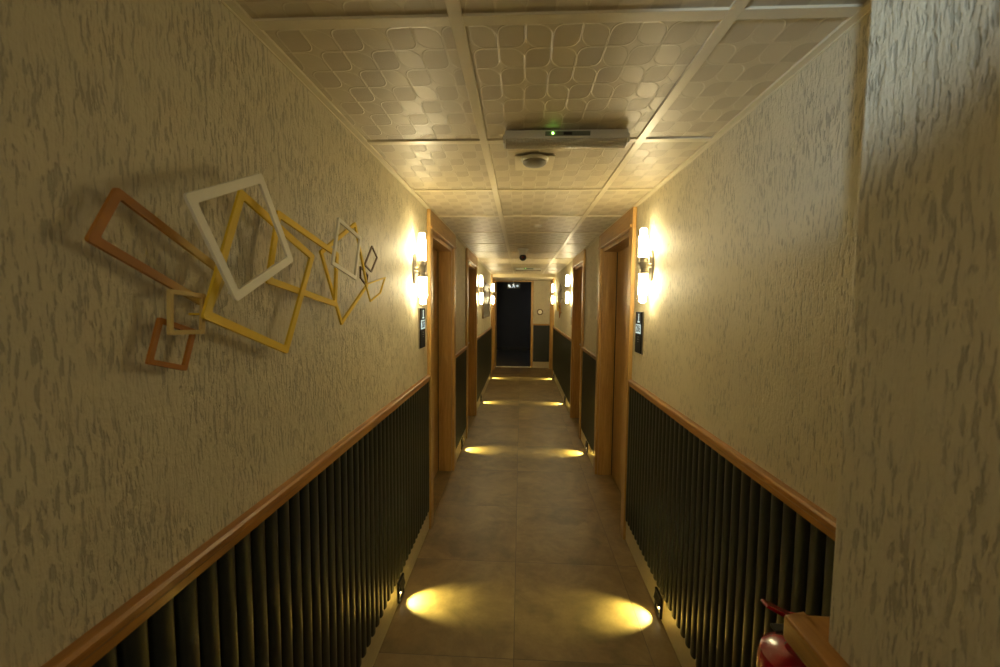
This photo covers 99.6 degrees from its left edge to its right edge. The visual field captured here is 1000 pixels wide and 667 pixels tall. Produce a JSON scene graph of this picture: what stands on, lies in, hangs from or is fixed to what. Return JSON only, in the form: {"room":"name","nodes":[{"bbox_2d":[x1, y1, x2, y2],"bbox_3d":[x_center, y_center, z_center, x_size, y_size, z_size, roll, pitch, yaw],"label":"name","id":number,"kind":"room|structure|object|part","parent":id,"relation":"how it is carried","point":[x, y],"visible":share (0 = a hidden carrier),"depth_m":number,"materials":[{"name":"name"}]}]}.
{"room":"hotel corridor","nodes":[
{"label":"hotel corridor","id":0,"kind":"room"},
{"bbox_2d":[0,0,490,666],"bbox_3d":[-0.505,0.099,4.247,0.160,2.330,12.400,1,4,3],"label":"wall","id":1,"kind":"structure","parent":0,"point":[116,467],"depth_m":0.72,"materials":[{"name":"beige paint"}]},
{"bbox_2d":[84,174,385,370],"bbox_3d":[-0.536,-0.171,1.224,0.062,0.419,1.271,1,4,3],"label":"wall art","id":2,"kind":"object","parent":1,"relation":"attached to","point":[221,275],"visible":1,"depth_m":0.83,"materials":[{"name":"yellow metal"}]},
{"bbox_3d":[-0.571,-0.132,0.732,0.006,0.186,0.282,1,4,3],"label":"frame","id":3,"kind":"part","parent":2,"relation":"part of","materials":[{"name":"brown wood"}]},
{"bbox_3d":[-0.574,0.020,0.742,0.006,0.098,0.105,1,4,3],"label":"frame","id":4,"kind":"part","parent":2,"relation":"part of","materials":[{"name":"orange wood"}]},
{"bbox_3d":[-0.565,-0.037,0.763,0.006,0.082,0.086,1,4,3],"label":"frame","id":5,"kind":"part","parent":2,"relation":"part of","materials":[{"name":"beige wood"}]},
{"bbox_3d":[-0.532,-0.206,0.883,0.022,0.276,0.333,1,4,3],"label":"frame","id":6,"kind":"part","parent":2,"relation":"part of","materials":[{"name":"beige paint"}]},
{"bbox_3d":[-0.559,-0.128,0.996,0.040,0.365,0.431,1,4,3],"label":"frame","id":7,"kind":"part","parent":2,"relation":"part of","materials":[{"name":"yellow wood"}]},
{"bbox_3d":[-0.539,-0.193,1.187,0.006,0.238,0.397,1,4,3],"label":"frame","id":8,"kind":"part","parent":2,"relation":"part of","materials":[{"name":"yellow wood"}]},
{"bbox_3d":[-0.531,-0.215,1.468,0.006,0.366,0.394,1,4,3],"label":"frame","id":9,"kind":"part","parent":2,"relation":"part of","materials":[{"name":"yellow wood"}]},
{"bbox_3d":[-0.500,-0.273,1.384,0.006,0.185,0.234,1,4,3],"label":"frame","id":10,"kind":"part","parent":2,"relation":"part of","materials":[{"name":"beige paint"}]},
{"bbox_3d":[-0.526,-0.220,1.637,0.006,0.075,0.079,1,4,3],"label":"frame","id":11,"kind":"part","parent":2,"relation":"part of","materials":[{"name":"brown metal"}]},
{"bbox_3d":[-0.516,-0.299,1.693,0.006,0.108,0.148,1,4,3],"label":"frame","id":12,"kind":"part","parent":2,"relation":"part of","materials":[{"name":"brown wood"}]},
{"bbox_3d":[-0.510,-0.185,1.739,0.006,0.109,0.240,1,4,3],"label":"frame","id":13,"kind":"part","parent":2,"relation":"part of","materials":[{"name":"yellow metal"}]},
{"bbox_2d":[41,375,430,666],"bbox_3d":[-0.600,0.468,0.469,0.024,0.042,4.808,1,4,3],"label":"chair rail","id":14,"kind":"object","parent":1,"relation":"attached to","point":[85,651],"visible":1,"depth_m":0.80,"materials":[{"name":"brown wood"}]},
{"bbox_2d":[91,382,428,666],"bbox_3d":[-0.607,0.934,0.502,0.018,0.907,4.808,1,4,3],"label":"panelling","id":15,"kind":"object","parent":1,"relation":"attached to","point":[311,585],"visible":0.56,"depth_m":1.28,"materials":[{"name":"black wood"}]},
{"bbox_2d":[219,0,491,273],"bbox_3d":[-0.439,-0.874,3.473,0.024,0.011,11.000,1,4,3],"label":"trim","id":16,"kind":"structure","parent":1,"relation":"attached to","point":[232,6],"depth_m":1.22,"materials":[{"name":"white wood"}]},
{"bbox_2d":[361,512,428,666],"bbox_3d":[-0.616,1.455,0.539,0.010,0.146,4.808,1,4,3],"label":"baseboard","id":17,"kind":"structure","parent":1,"relation":"attached to","point":[377,639],"depth_m":2.07,"materials":[{"name":"brown wood"}]},
{"bbox_2d":[397,573,404,603],"bbox_3d":[-0.518,1.341,2.228,0.020,0.110,0.090,1,4,3],"label":"step light","id":18,"kind":"object","parent":1,"relation":"attached to","point":[400,585],"visible":1,"depth_m":2.20,"materials":[{"name":"black plastic"}]},
{"bbox_2d":[400,577,404,591],"bbox_3d":[-0.517,1.317,2.226,0.020,0.038,0.072,1,4,3],"label":"hood","id":19,"kind":"object","parent":18,"relation":"attached to","point":[402,580],"depth_m":2.22,"materials":[{"name":"black plastic"}]},
{"bbox_2d":[412,233,427,303],"bbox_3d":[-0.464,-0.376,2.465,0.081,0.412,0.076,1,4,3],"label":"wall sconce","id":20,"kind":"object","parent":1,"relation":"attached to","point":[421,237],"visible":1,"depth_m":2.44,"materials":[{"name":"white glass"}]},
{"bbox_3d":[-0.462,-0.376,2.465,0.062,0.044,0.068,1,4,3],"label":"arm","id":21,"kind":"part","parent":20,"relation":"part of","materials":[{"name":"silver metal"}]},
{"bbox_2d":[417,260,426,265],"bbox_3d":[-0.452,-0.408,2.453,0.056,0.029,0.056,1,4,3],"label":"socket","id":22,"kind":"object","parent":20,"relation":"attached to","point":[420,262],"depth_m":2.43,"materials":[{"name":"silver metal"}]},
{"bbox_2d":[418,272,427,276],"bbox_3d":[-0.451,-0.344,2.477,0.056,0.029,0.056,1,4,3],"label":"socket","id":23,"kind":"object","parent":20,"relation":"attached to","point":[420,274],"depth_m":2.45,"materials":[{"name":"silver metal"}]},
{"bbox_2d":[419,308,424,348],"bbox_3d":[-0.491,-0.035,2.676,0.015,0.256,0.144,1,4,3],"label":"room sign","id":24,"kind":"object","parent":1,"relation":"attached to","point":[421,310],"visible":1,"depth_m":2.64,"materials":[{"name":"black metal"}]},
{"bbox_3d":[-0.495,-0.035,2.676,0.007,0.256,0.144,1,4,3],"label":"panel","id":25,"kind":"part","parent":24,"relation":"part of","materials":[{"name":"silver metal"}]},
{"bbox_2d":[427,209,456,528],"bbox_3d":[-0.532,0.229,3.420,0.199,2.187,1.110,1,4,3],"label":"door frame","id":26,"kind":"structure","parent":1,"relation":"in","point":[441,241],"depth_m":3.83,"materials":[{"name":"brown wood"}]},
{"bbox_3d":[-0.441,-0.798,3.343,0.034,0.125,1.070,1,4,3],"label":"head casing","id":27,"kind":"part","parent":26,"relation":"part of","materials":[{"name":"brown wood"}]},
{"bbox_2d":[456,350,465,448],"bbox_3d":[-0.414,0.657,4.433,0.018,0.907,0.858,1,4,3],"label":"panelling","id":28,"kind":"object","parent":1,"relation":"attached to","point":[461,359],"visible":0.6,"depth_m":4.42,"materials":[{"name":"black wood"}]},
{"bbox_2d":[456,429,465,460],"bbox_3d":[-0.423,1.179,4.470,0.010,0.146,0.858,1,4,3],"label":"baseboard","id":29,"kind":"structure","parent":1,"relation":"attached to","point":[458,450],"depth_m":4.40,"materials":[{"name":"brown wood"}]},
{"bbox_2d":[456,346,466,357],"bbox_3d":[-0.407,0.191,4.399,0.024,0.042,0.858,1,4,3],"label":"chair rail","id":30,"kind":"object","parent":1,"relation":"attached to","point":[464,348],"visible":0.87,"depth_m":4.37,"materials":[{"name":"brown wood"}]},
{"bbox_2d":[465,248,477,438],"bbox_3d":[-0.436,0.091,5.377,0.199,2.187,1.100,1,4,3],"label":"door","id":31,"kind":"structure","parent":1,"relation":"in","point":[471,262],"depth_m":5.80,"materials":[{"name":"brown wood"}]},
{"bbox_3d":[-0.344,-0.936,5.301,0.034,0.125,1.060,1,4,3],"label":"head casing","id":32,"kind":"part","parent":31,"relation":"part of","materials":[{"name":"brown wood"}]},
{"bbox_2d":[477,275,482,303],"bbox_3d":[-0.284,-0.634,6.122,0.081,0.412,0.076,1,4,3],"label":"wall sconce","id":33,"kind":"object","parent":1,"relation":"attached to","point":[480,290],"visible":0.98,"depth_m":6.11,"materials":[{"name":"white glass"}]},
{"bbox_2d":[477,374,489,409],"bbox_3d":[-0.273,0.964,7.524,0.010,0.146,3.068,1,4,3],"label":"baseboard","id":34,"kind":"structure","parent":1,"relation":"attached to","point":[488,379],"depth_m":7.24,"materials":[{"name":"brown wood"}]},
{"bbox_2d":[477,328,491,400],"bbox_3d":[-0.264,0.443,7.486,0.018,0.907,3.068,1,4,3],"label":"panelling","id":35,"kind":"object","parent":1,"relation":"attached to","point":[484,344],"visible":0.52,"depth_m":7.10,"materials":[{"name":"black wood"}]},
{"bbox_2d":[477,326,491,339],"bbox_3d":[-0.257,-0.024,7.453,0.024,0.042,3.068,1,4,3],"label":"chair rail","id":36,"kind":"object","parent":1,"relation":"attached to","point":[489,328],"visible":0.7,"depth_m":7.02,"materials":[{"name":"brown wood"}]},
{"bbox_2d":[482,282,489,318],"bbox_3d":[-0.242,-0.589,7.548,0.029,0.600,1.404,1,4,3],"label":"framed picture","id":37,"kind":"object","parent":1,"relation":"attached to","point":[486,287],"visible":0.82,"depth_m":7.46,"materials":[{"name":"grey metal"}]},
{"bbox_2d":[484,284,488,315],"bbox_3d":[-0.248,-0.589,7.548,0.017,0.580,1.360,1,4,3],"label":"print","id":38,"kind":"object","parent":37,"relation":"attached to","point":[486,286],"depth_m":7.53},
{"bbox_2d":[490,284,493,303],"bbox_3d":[-0.157,-0.817,8.722,0.081,0.412,0.076,1,4,3],"label":"wall sconce","id":39,"kind":"object","parent":1,"relation":"attached to","point":[492,293],"visible":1,"depth_m":8.70,"materials":[{"name":"white glass"}]},
{"bbox_2d":[491,274,495,376],"bbox_3d":[-0.234,-0.200,9.507,0.199,2.187,1.050,1,4,3],"label":"door","id":40,"kind":"structure","parent":1,"relation":"in","point":[493,281],"depth_m":9.92,"materials":[{"name":"brown wood"}]},
{"bbox_2d":[496,282,530,346],"bbox_3d":[0.607,-0.587,12.445,3.400,2.560,3.860,1,4,3],"label":"wall","id":41,"kind":"structure","parent":0,"point":[513,305],"depth_m":14.29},
{"bbox_2d":[496,347,529,349],"bbox_3d":[0.685,0.513,14.335,3.200,0.100,0.040,1,4,3],"label":"baseboard","id":42,"kind":"structure","parent":41,"relation":"attached to","point":[497,348],"depth_m":14.33,"materials":[{"name":"black"}]},
{"bbox_2d":[493,274,555,280],"bbox_3d":[0.530,-1.298,9.618,1.556,0.125,1.400,1,4,3],"label":"ceiling","id":43,"kind":"structure","parent":0,"point":[498,277],"depth_m":8.96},
{"bbox_2d":[507,281,519,288],"bbox_3d":[0.322,-1.181,10.219,0.310,0.195,0.030,1,4,3],"label":"exit sign","id":44,"kind":"object","parent":43,"relation":"hanging from","point":[513,285],"visible":1,"depth_m":10.21,"materials":[{"name":"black plastic"}]},
{"bbox_2d":[373,350,681,666],"bbox_3d":[0.289,1.159,6.290,3.400,0.060,16.400,1,4,3],"label":"floor","id":45,"kind":"structure","parent":0,"point":[524,560],"depth_m":2.59,"materials":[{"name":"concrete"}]},
{"bbox_2d":[533,281,549,323],"bbox_3d":[0.558,-0.332,10.458,1.556,2.330,0.140,1,4,3],"label":"wall","id":46,"kind":"structure","parent":0,"point":[541,288],"depth_m":10.33,"materials":[{"name":"beige paint"}]},
{"bbox_2d":[495,281,533,366],"bbox_3d":[0.349,-0.246,10.469,0.937,2.153,0.170,1,4,3],"label":"doorway frame","id":47,"kind":"object","parent":46,"relation":"attached to","point":[532,282],"visible":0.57,"depth_m":10.37,"materials":[{"name":"brown wood"}]},
{"bbox_2d":[537,309,542,314],"bbox_3d":[1.005,-0.524,10.324,0.210,0.150,0.053,1,4,3],"label":"light switch","id":48,"kind":"object","parent":46,"relation":"attached to","point":[539,311],"visible":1,"depth_m":10.32,"materials":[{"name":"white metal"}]},
{"bbox_2d":[533,362,548,367],"bbox_3d":[1.009,0.768,10.438,0.406,0.146,0.010,1,4,3],"label":"baseboard","id":49,"kind":"structure","parent":46,"relation":"attached to","point":[535,364],"depth_m":10.43,"materials":[{"name":"beige wood"}]},
{"bbox_2d":[533,325,549,361],"bbox_3d":[1.020,0.248,10.397,0.412,0.898,0.018,1,4,3],"label":"panelling","id":50,"kind":"object","parent":46,"relation":"attached to","point":[540,332],"visible":0.95,"depth_m":10.39,"materials":[{"name":"grey wood"}]},
{"bbox_2d":[236,0,866,273],"bbox_3d":[0.227,-0.893,3.439,1.656,0.044,11.000,1,4,3],"label":"ceiling","id":51,"kind":"structure","parent":0,"point":[397,83],"depth_m":1.23,"materials":[{"name":"tile"}]},
{"bbox_2d":[518,248,527,260],"bbox_3d":[0.261,-0.892,4.802,0.124,0.138,0.124,1,4,3],"label":"security camera","id":52,"kind":"object","parent":51,"relation":"attached to","point":[522,251],"visible":1,"depth_m":4.77,"materials":[{"name":"white plastic"}]},
{"bbox_2d":[515,268,540,270],"bbox_3d":[0.494,-1.115,7.372,0.452,0.052,0.074,1,4,3],"label":"emergency light","id":53,"kind":"object","parent":51,"relation":"attached to","point":[516,269],"visible":1,"depth_m":7.34,"materials":[{"name":"beige plastic"}]},
{"bbox_2d":[515,154,554,169],"bbox_3d":[0.151,-0.737,1.859,0.170,0.034,0.218,1,4,3],"label":"smoke detector","id":54,"kind":"object","parent":51,"relation":"attached to","point":[530,161],"visible":1,"depth_m":1.80,"materials":[{"name":"white plastic"}]},
{"bbox_2d":[253,0,863,273],"bbox_3d":[0.227,-0.875,3.440,1.356,0.020,11.000,1,4,3],"label":"grid","id":55,"kind":"object","parent":51,"relation":"attached to","point":[738,10],"visible":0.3,"depth_m":0.95,"materials":[{"name":"white metal"}]},
{"bbox_2d":[503,129,629,148],"bbox_3d":[0.238,-0.705,1.542,0.452,0.052,0.074,1,4,3],"label":"emergency light","id":56,"kind":"object","parent":51,"relation":"attached to","point":[588,138],"visible":1,"depth_m":1.52,"materials":[{"name":"white plastic"}]},
{"bbox_2d":[506,138,626,148],"bbox_3d":[0.238,-0.690,1.546,0.432,0.022,0.062,1,4,3],"label":"diffuser","id":57,"kind":"object","parent":56,"relation":"attached to","point":[511,143],"depth_m":1.52,"materials":[{"name":"beige plastic"}]},
{"bbox_2d":[554,13,870,517],"bbox_3d":[1.009,0.117,4.174,0.160,2.330,12.400,1,4,3],"label":"wall","id":58,"kind":"structure","parent":0,"point":[747,310],"depth_m":1.25,"materials":[{"name":"beige paint"}]},
{"bbox_2d":[549,278,554,375],"bbox_3d":[1.266,-0.202,9.725,0.199,2.187,1.030,1,4,3],"label":"door","id":59,"kind":"structure","parent":58,"relation":"in","point":[552,281],"depth_m":10.13,"materials":[{"name":"brown wood"}]},
{"bbox_2d":[551,284,554,302],"bbox_3d":[1.132,-0.845,8.998,0.081,0.412,0.076,1,4,3],"label":"wall sconce","id":60,"kind":"object","parent":58,"relation":"attached to","point":[552,285],"visible":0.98,"depth_m":8.98,"materials":[{"name":"white glass"}]},
{"bbox_2d":[557,284,562,317],"bbox_3d":[1.085,-0.593,7.656,0.041,0.615,0.686,1,4,3],"label":"wall art","id":61,"kind":"object","parent":58,"relation":"attached to","point":[560,289],"visible":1,"depth_m":7.61,"materials":[{"name":"brown metal"}]},
{"bbox_2d":[553,371,569,413],"bbox_3d":[1.079,0.970,7.608,0.010,0.146,3.368,1,4,3],"label":"baseboard","id":62,"kind":"structure","parent":58,"relation":"attached to","point":[567,404],"depth_m":7.26,"materials":[{"name":"brown wood"}]},
{"bbox_2d":[553,329,570,403],"bbox_3d":[1.080,0.448,7.571,0.018,0.907,3.368,1,4,3],"label":"panelling","id":63,"kind":"object","parent":58,"relation":"attached to","point":[561,345],"visible":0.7,"depth_m":7.10,"materials":[{"name":"black wood"}]},
{"bbox_2d":[553,326,570,340],"bbox_3d":[1.081,-0.018,7.538,0.024,0.042,3.368,1,4,3],"label":"chair rail","id":64,"kind":"object","parent":58,"relation":"attached to","point":[555,328],"visible":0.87,"depth_m":7.10,"materials":[{"name":"brown wood"}]},
{"bbox_2d":[565,275,570,302],"bbox_3d":[0.992,-0.644,6.149,0.081,0.412,0.076,1,4,3],"label":"wall sconce","id":65,"kind":"object","parent":58,"relation":"attached to","point":[567,276],"visible":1,"depth_m":6.13,"materials":[{"name":"white glass"}]},
{"bbox_2d":[570,249,585,438],"bbox_3d":[1.051,0.106,5.346,0.199,2.187,1.020,1,4,3],"label":"door","id":66,"kind":"structure","parent":58,"relation":"in","point":[579,262],"depth_m":5.74,"materials":[{"name":"brown wood"}]},
{"bbox_3d":[0.977,-0.923,5.277,0.034,0.125,0.980,1,4,3],"label":"head casing","id":67,"kind":"part","parent":66,"relation":"part of","materials":[{"name":"brown wood"}]},
{"bbox_2d":[585,441,587,453],"bbox_3d":[0.909,1.195,4.456,0.020,0.110,0.090,1,4,3],"label":"step light","id":68,"kind":"object","parent":58,"relation":"attached to","point":[586,443],"visible":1,"depth_m":4.43,"materials":[{"name":"black plastic"}]},
{"bbox_2d":[581,429,593,464],"bbox_3d":[0.924,1.192,4.450,0.010,0.146,0.928,1,4,3],"label":"baseboard","id":69,"kind":"structure","parent":58,"relation":"attached to","point":[583,438],"depth_m":4.37,"materials":[{"name":"beige wood"}]},
{"bbox_2d":[581,351,595,453],"bbox_3d":[0.925,0.671,4.413,0.018,0.907,0.928,1,4,3],"label":"panelling","id":70,"kind":"object","parent":58,"relation":"attached to","point":[588,363],"visible":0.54,"depth_m":4.36,"materials":[{"name":"black wood"}]},
{"bbox_2d":[582,347,595,359],"bbox_3d":[0.926,0.204,4.380,0.024,0.042,0.928,1,4,3],"label":"chair rail","id":71,"kind":"object","parent":58,"relation":"attached to","point":[584,349],"visible":0.87,"depth_m":4.34,"materials":[{"name":"brown wood"}]},
{"bbox_2d":[593,207,636,539],"bbox_3d":[0.952,0.248,3.328,0.199,2.187,1.170,1,4,3],"label":"door","id":72,"kind":"structure","parent":58,"relation":"in","point":[617,244],"depth_m":3.73,"materials":[{"name":"brown wood"}]},
{"bbox_3d":[0.878,-0.781,3.259,0.034,0.125,1.130,1,4,3],"label":"head casing","id":73,"kind":"part","parent":72,"relation":"part of","materials":[{"name":"brown wood"}]},
{"bbox_2d":[635,311,643,354],"bbox_3d":[0.845,-0.006,2.568,0.015,0.256,0.144,1,4,3],"label":"room sign","id":74,"kind":"object","parent":58,"relation":"attached to","point":[639,329],"visible":1,"depth_m":2.54,"materials":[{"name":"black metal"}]},
{"bbox_2d":[637,228,654,302],"bbox_3d":[0.805,-0.376,2.343,0.081,0.412,0.076,1,4,3],"label":"wall sconce","id":75,"kind":"object","parent":58,"relation":"attached to","point":[643,233],"visible":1,"depth_m":2.32,"materials":[{"name":"white glass"}]},
{"bbox_2d":[637,257,647,262],"bbox_3d":[0.793,-0.410,2.351,0.056,0.029,0.056,1,4,3],"label":"socket","id":76,"kind":"object","parent":75,"relation":"attached to","point":[639,259],"depth_m":2.33,"materials":[{"name":"silver metal"}]},
{"bbox_2d":[638,268,648,273],"bbox_3d":[0.792,-0.343,2.336,0.056,0.029,0.056,1,4,3],"label":"socket","id":77,"kind":"object","parent":75,"relation":"attached to","point":[640,270],"depth_m":2.31,"materials":[{"name":"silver metal"}]},
{"bbox_3d":[0.803,-0.376,2.343,0.062,0.044,0.068,1,4,3],"label":"arm","id":78,"kind":"part","parent":75,"relation":"part of","materials":[{"name":"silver metal"}]},
{"bbox_2d":[653,587,662,619],"bbox_3d":[0.795,1.359,2.134,0.020,0.110,0.090,1,4,3],"label":"step light","id":79,"kind":"object","parent":58,"relation":"attached to","point":[658,600],"visible":1,"depth_m":2.12,"materials":[{"name":"black plastic"}]},
{"bbox_2d":[653,590,659,606],"bbox_3d":[0.795,1.335,2.132,0.020,0.038,0.072,1,4,3],"label":"hood","id":80,"kind":"object","parent":79,"relation":"attached to","point":[656,596],"depth_m":2.13,"materials":[{"name":"black plastic"}]},
{"bbox_2d":[626,522,695,666],"bbox_3d":[0.791,1.382,1.750,0.010,0.146,2.148,1,4,3],"label":"baseboard","id":81,"kind":"structure","parent":58,"relation":"attached to","point":[678,642],"depth_m":2.06,"materials":[{"name":"brown wood"}]},
{"bbox_2d":[555,0,871,273],"bbox_3d":[0.955,-0.949,4.707,0.024,0.011,8.395,1,4,3],"label":"trim","id":82,"kind":"structure","parent":58,"relation":"attached to","point":[849,23],"depth_m":1.21,"materials":[{"name":"white wood"}]},
{"bbox_2d":[625,386,834,666],"bbox_3d":[0.792,0.861,1.713,0.018,0.907,2.148,1,4,3],"label":"panelling","id":83,"kind":"object","parent":58,"relation":"attached to","point":[716,543],"visible":0.59,"depth_m":1.54,"materials":[{"name":"black wood"}]},
{"bbox_2d":[628,379,836,540],"bbox_3d":[0.793,0.394,1.680,0.024,0.042,2.148,1,4,3],"label":"chair rail","id":84,"kind":"object","parent":58,"relation":"attached to","point":[821,519],"visible":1,"depth_m":1.26,"materials":[{"name":"brown wood"}]},
{"bbox_2d":[828,0,999,666],"bbox_3d":[0.550,0.458,-0.695,0.277,2.330,2.605,1,4,3],"label":"wall","id":85,"kind":"structure","parent":0,"point":[916,580],"depth_m":0.47,"materials":[{"name":"beige paint"}]},
{"bbox_2d":[783,612,849,666],"bbox_3d":[0.521,0.556,-0.658,0.278,0.040,2.662,1,4,3],"label":"chair rail","id":86,"kind":"object","parent":85,"relation":"attached to","point":[808,636],"visible":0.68,"depth_m":0.62,"materials":[{"name":"brown wood"}]},
{"bbox_3d":[0.598,0.937,0.650,0.252,0.893,0.012,1,4,3],"label":"panelling","id":87,"kind":"object","parent":85,"relation":"attached to","visible":0},
{"bbox_2d":[756,599,808,666],"bbox_3d":[0.524,0.755,0.745,0.146,0.557,0.180,3,5,33],"label":"fire extinguisher","id":88,"kind":"object","parent":87,"relation":"attached to","point":[773,650],"visible":0.25,"depth_m":0.75,"materials":[{"name":"red metal"}]},
{"bbox_3d":[0.515,0.524,0.749,0.062,0.006,0.020,1,4,3],"label":"carry handle","id":89,"kind":"part","parent":88,"relation":"part of","materials":[{"name":"black plastic"}]},
{"bbox_3d":[0.509,0.492,0.747,0.087,0.033,0.020,1,4,3],"label":"squeeze lever","id":90,"kind":"part","parent":88,"relation":"part of","materials":[{"name":"red metal"}]}
]}

